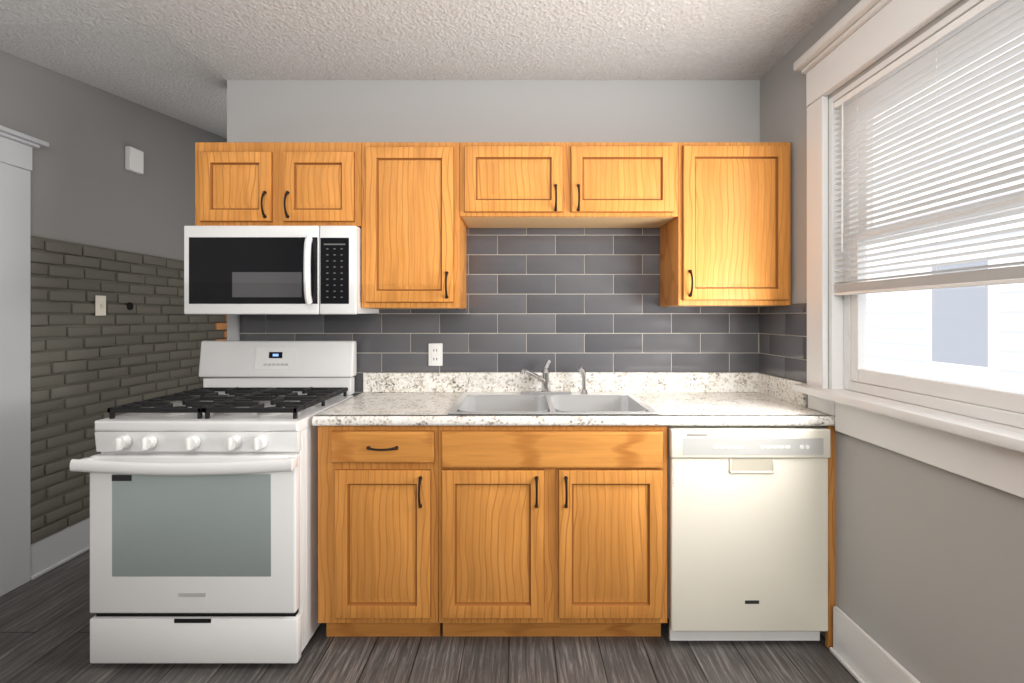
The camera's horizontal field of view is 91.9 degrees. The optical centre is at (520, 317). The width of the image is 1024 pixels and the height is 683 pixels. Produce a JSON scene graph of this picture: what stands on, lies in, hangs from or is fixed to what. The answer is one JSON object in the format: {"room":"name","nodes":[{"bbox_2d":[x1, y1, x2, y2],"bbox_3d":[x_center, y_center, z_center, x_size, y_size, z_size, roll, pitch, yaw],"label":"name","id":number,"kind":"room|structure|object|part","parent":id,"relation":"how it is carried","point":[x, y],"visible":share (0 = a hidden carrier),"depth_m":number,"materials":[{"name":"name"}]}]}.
{"room":"kitchen","nodes":[
{"label":"kitchen","id":0,"kind":"room"},
{"bbox_2d":[0,50,226,260],"bbox_3d":[-2.500,-0.200,1.075,0.120,3.000,6.750,0,0,0],"label":"wall","id":1,"kind":"structure","parent":0,"point":[87,187],"depth_m":2.87,"materials":[{"name":"grey paint"}]},
{"bbox_2d":[0,125,48,596],"bbox_3d":[-2.409,0.210,1.930,0.062,2.180,1.140,0,0,0],"label":"door frame","id":2,"kind":"structure","parent":1,"relation":"attached to","point":[16,147],"depth_m":2.36,"materials":[{"name":"grey wood"}]},
{"bbox_2d":[30,517,89,579],"bbox_3d":[-2.423,1.211,1.075,0.034,0.178,6.550,0,0,0],"label":"baseboard","id":3,"kind":"structure","parent":1,"relation":"attached to","point":[54,550],"depth_m":2.59,"materials":[{"name":"grey wood"}]},
{"bbox_2d":[30,235,226,543],"bbox_3d":[-2.424,0.359,3.395,0.032,1.528,1.910,0,0,0],"label":"wall","id":4,"kind":"structure","parent":1,"relation":"attached to","point":[88,367],"depth_m":2.76,"materials":[{"name":"grey brick"}]},
{"bbox_2d":[95,295,105,315],"bbox_3d":[-2.400,-0.066,2.835,0.016,0.115,0.070,0,0,0],"label":"switch plate","id":5,"kind":"object","parent":4,"relation":"attached to","point":[100,305],"visible":1,"depth_m":2.83,"materials":[{"name":"beige plastic"}]},
{"bbox_2d":[127,302,132,309],"bbox_3d":[-2.406,-0.067,3.050,0.004,0.048,0.048,0,0,0],"label":"air vent","id":6,"kind":"object","parent":4,"relation":"in","point":[129,305],"visible":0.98,"depth_m":3.05,"materials":[{"name":"black"}]},
{"bbox_2d":[125,146,143,173],"bbox_3d":[-2.422,-0.983,3.105,0.036,0.145,0.110,0,0,0],"label":"door chime","id":7,"kind":"object","parent":1,"relation":"attached to","point":[134,160],"visible":1,"depth_m":3.08,"materials":[{"name":"white plastic"}]},
{"bbox_2d":[0,0,840,138],"bbox_3d":[-0.600,-1.438,1.075,4.040,0.436,6.750,0,0,0],"label":"ceiling","id":8,"kind":"structure","parent":0,"point":[493,39],"depth_m":2.19,"materials":[{"name":"white paint"}]},
{"bbox_2d":[0,550,858,682],"bbox_3d":[-0.600,1.350,1.075,4.040,0.100,6.750,0,0,0],"label":"floor","id":9,"kind":"structure","parent":0,"point":[45,618],"depth_m":1.88,"materials":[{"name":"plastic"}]},
{"bbox_2d":[70,341,356,662],"bbox_3d":[-1.210,0.709,2.126,0.791,1.182,0.748,0,0,0],"label":"range","id":10,"kind":"object","parent":9,"relation":"on","point":[204,526],"visible":0.98,"depth_m":1.82,"materials":[{"name":"white metal"}]},
{"bbox_2d":[318,426,442,635],"bbox_3d":[-0.559,0.863,2.193,0.472,0.874,0.614,0,0,0],"label":"base cabinet","id":11,"kind":"object","parent":9,"relation":"on","point":[378,530],"visible":0.94,"depth_m":1.92,"materials":[{"name":"brown wood"}]},
{"bbox_2d":[439,426,666,635],"bbox_3d":[0.127,0.863,2.193,0.898,0.874,0.614,0,0,0],"label":"base cabinet","id":12,"kind":"object","parent":9,"relation":"on","point":[552,530],"visible":1,"depth_m":1.92,"materials":[{"name":"brown wood"}]},
{"bbox_2d":[312,372,834,425],"bbox_3d":[0.213,0.354,2.232,2.038,0.140,0.634,0,0,0],"label":"countertop","id":13,"kind":"structure","parent":12,"relation":"on","point":[670,398],"depth_m":2.29,"materials":[{"name":"stone"}]},
{"bbox_2d":[448,392,658,414],"bbox_3d":[0.130,0.461,2.230,0.834,0.166,0.554,0,0,0],"label":"sink","id":14,"kind":"object","parent":13,"relation":"in","point":[519,403],"visible":0.29,"depth_m":2.40,"materials":[{"name":"silver metal"}]},
{"bbox_2d":[520,360,587,393],"bbox_3d":[0.167,0.295,2.386,0.338,0.165,0.199,0,0,0],"label":"faucet","id":15,"kind":"object","parent":13,"relation":"on","point":[544,379],"visible":1,"depth_m":2.43,"materials":[{"name":"silver metal"}]},
{"bbox_2d":[667,426,830,640],"bbox_3d":[0.893,0.861,2.196,0.620,0.854,0.568,0,0,0],"label":"dishwasher","id":16,"kind":"object","parent":9,"relation":"on","point":[747,533],"visible":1,"depth_m":1.93,"materials":[{"name":"white plastic"}]},
{"bbox_2d":[825,426,834,648],"bbox_3d":[1.220,0.863,1.950,0.025,0.874,0.020,0,0,0],"label":"cabinet filler","id":17,"kind":"object","parent":9,"relation":"on","point":[831,548],"visible":0.5,"depth_m":1.94,"materials":[{"name":"brown wood"}]},
{"bbox_2d":[227,80,759,340],"bbox_3d":[-0.046,-0.010,2.610,2.932,2.620,0.120,0,0,0],"label":"wall","id":18,"kind":"structure","parent":0,"point":[361,111],"depth_m":2.55,"materials":[{"name":"grey paint"}]},
{"bbox_2d":[195,142,361,228],"bbox_3d":[-1.099,-0.602,2.366,0.754,0.382,0.352,0,0,0],"label":"upper cabinet","id":19,"kind":"object","parent":18,"relation":"attached to","point":[278,183],"visible":0.96,"depth_m":2.23,"materials":[{"name":"brown wood"}]},
{"bbox_2d":[184,226,378,314],"bbox_3d":[-1.100,-0.208,2.324,0.756,0.392,0.434,0,0,0],"label":"microwave","id":20,"kind":"object","parent":19,"relation":"attached to","point":[273,270],"visible":1,"depth_m":2.17,"materials":[{"name":"white metal"}]},
{"bbox_2d":[362,142,465,308],"bbox_3d":[-0.499,-0.417,2.366,0.444,0.752,0.352,0,0,0],"label":"upper cabinet","id":21,"kind":"object","parent":18,"relation":"attached to","point":[413,241],"visible":1,"depth_m":2.23,"materials":[{"name":"brown wood"}]},
{"bbox_2d":[240,228,759,396],"bbox_3d":[-0.106,0.021,2.546,2.676,0.957,0.008,0,0,0],"label":"tiles","id":22,"kind":"structure","parent":18,"relation":"attached to","point":[568,299],"depth_m":2.54,"materials":[{"name":"grey tile"}]},
{"bbox_2d":[428,343,442,365],"bbox_3d":[-0.436,0.193,2.538,0.072,0.115,0.008,0,0,0],"label":"electrical outlet cover","id":23,"kind":"object","parent":22,"relation":"attached to","point":[435,354],"visible":1,"depth_m":2.54,"materials":[{"name":"white plastic"}]},
{"bbox_2d":[460,142,677,227],"bbox_3d":[0.219,-0.624,2.366,0.991,0.337,0.352,0,0,0],"label":"upper cabinet","id":24,"kind":"object","parent":18,"relation":"attached to","point":[568,184],"visible":1,"depth_m":2.23,"materials":[{"name":"brown wood"}]},
{"bbox_2d":[660,142,790,306],"bbox_3d":[0.971,-0.423,2.366,0.510,0.740,0.352,0,0,0],"label":"upper cabinet","id":25,"kind":"object","parent":18,"relation":"attached to","point":[725,237],"visible":0.98,"depth_m":2.23,"materials":[{"name":"brown wood"}]},
{"bbox_2d":[760,0,1023,682],"bbox_3d":[1.293,-0.010,0.125,0.120,2.620,4.850,0,0,0],"label":"wall","id":26,"kind":"structure","parent":0,"point":[929,573],"depth_m":1.56,"materials":[{"name":"grey paint"}]},
{"bbox_2d":[759,303,806,382],"bbox_3d":[1.229,0.112,2.316,0.008,0.344,0.452,0,0,0],"label":"tiles","id":27,"kind":"structure","parent":26,"relation":"attached to","point":[783,341],"depth_m":2.30,"materials":[{"name":"grey tile"}]},
{"bbox_2d":[829,606,920,682],"bbox_3d":[1.216,1.211,-0.138,0.034,0.178,4.125,0,0,0],"label":"baseboard","id":28,"kind":"structure","parent":26,"relation":"attached to","point":[859,654],"depth_m":1.76,"materials":[{"name":"white wood"}]},
{"bbox_2d":[792,0,1023,497],"bbox_3d":[1.260,-0.326,1.491,0.195,1.528,1.262,0,0,0],"label":"window","id":29,"kind":"structure","parent":26,"relation":"in","point":[860,36],"depth_m":1.73,"materials":[{"name":"white wood"}]},
{"bbox_2d":[834,0,1023,295],"bbox_3d":[1.248,-0.467,1.490,0.036,0.763,0.936,0,0,0],"label":"window blinds","id":30,"kind":"object","parent":29,"relation":"attached to","point":[1003,275],"visible":1,"depth_m":1.48,"materials":[{"name":"white plastic"}]},
{"bbox_3d":[1.313,-0.282,1.490,0.070,1.134,0.939,0,0,0],"label":"window sash","id":31,"kind":"part","parent":29,"relation":"part of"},
{"label":"outside","id":32,"kind":"structure","parent":0,"visible":0},
{"bbox_2d":[867,34,1023,392],"bbox_3d":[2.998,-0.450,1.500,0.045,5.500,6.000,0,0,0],"label":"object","id":33,"kind":"structure","parent":32,"point":[919,370],"depth_m":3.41,"materials":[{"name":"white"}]}
]}

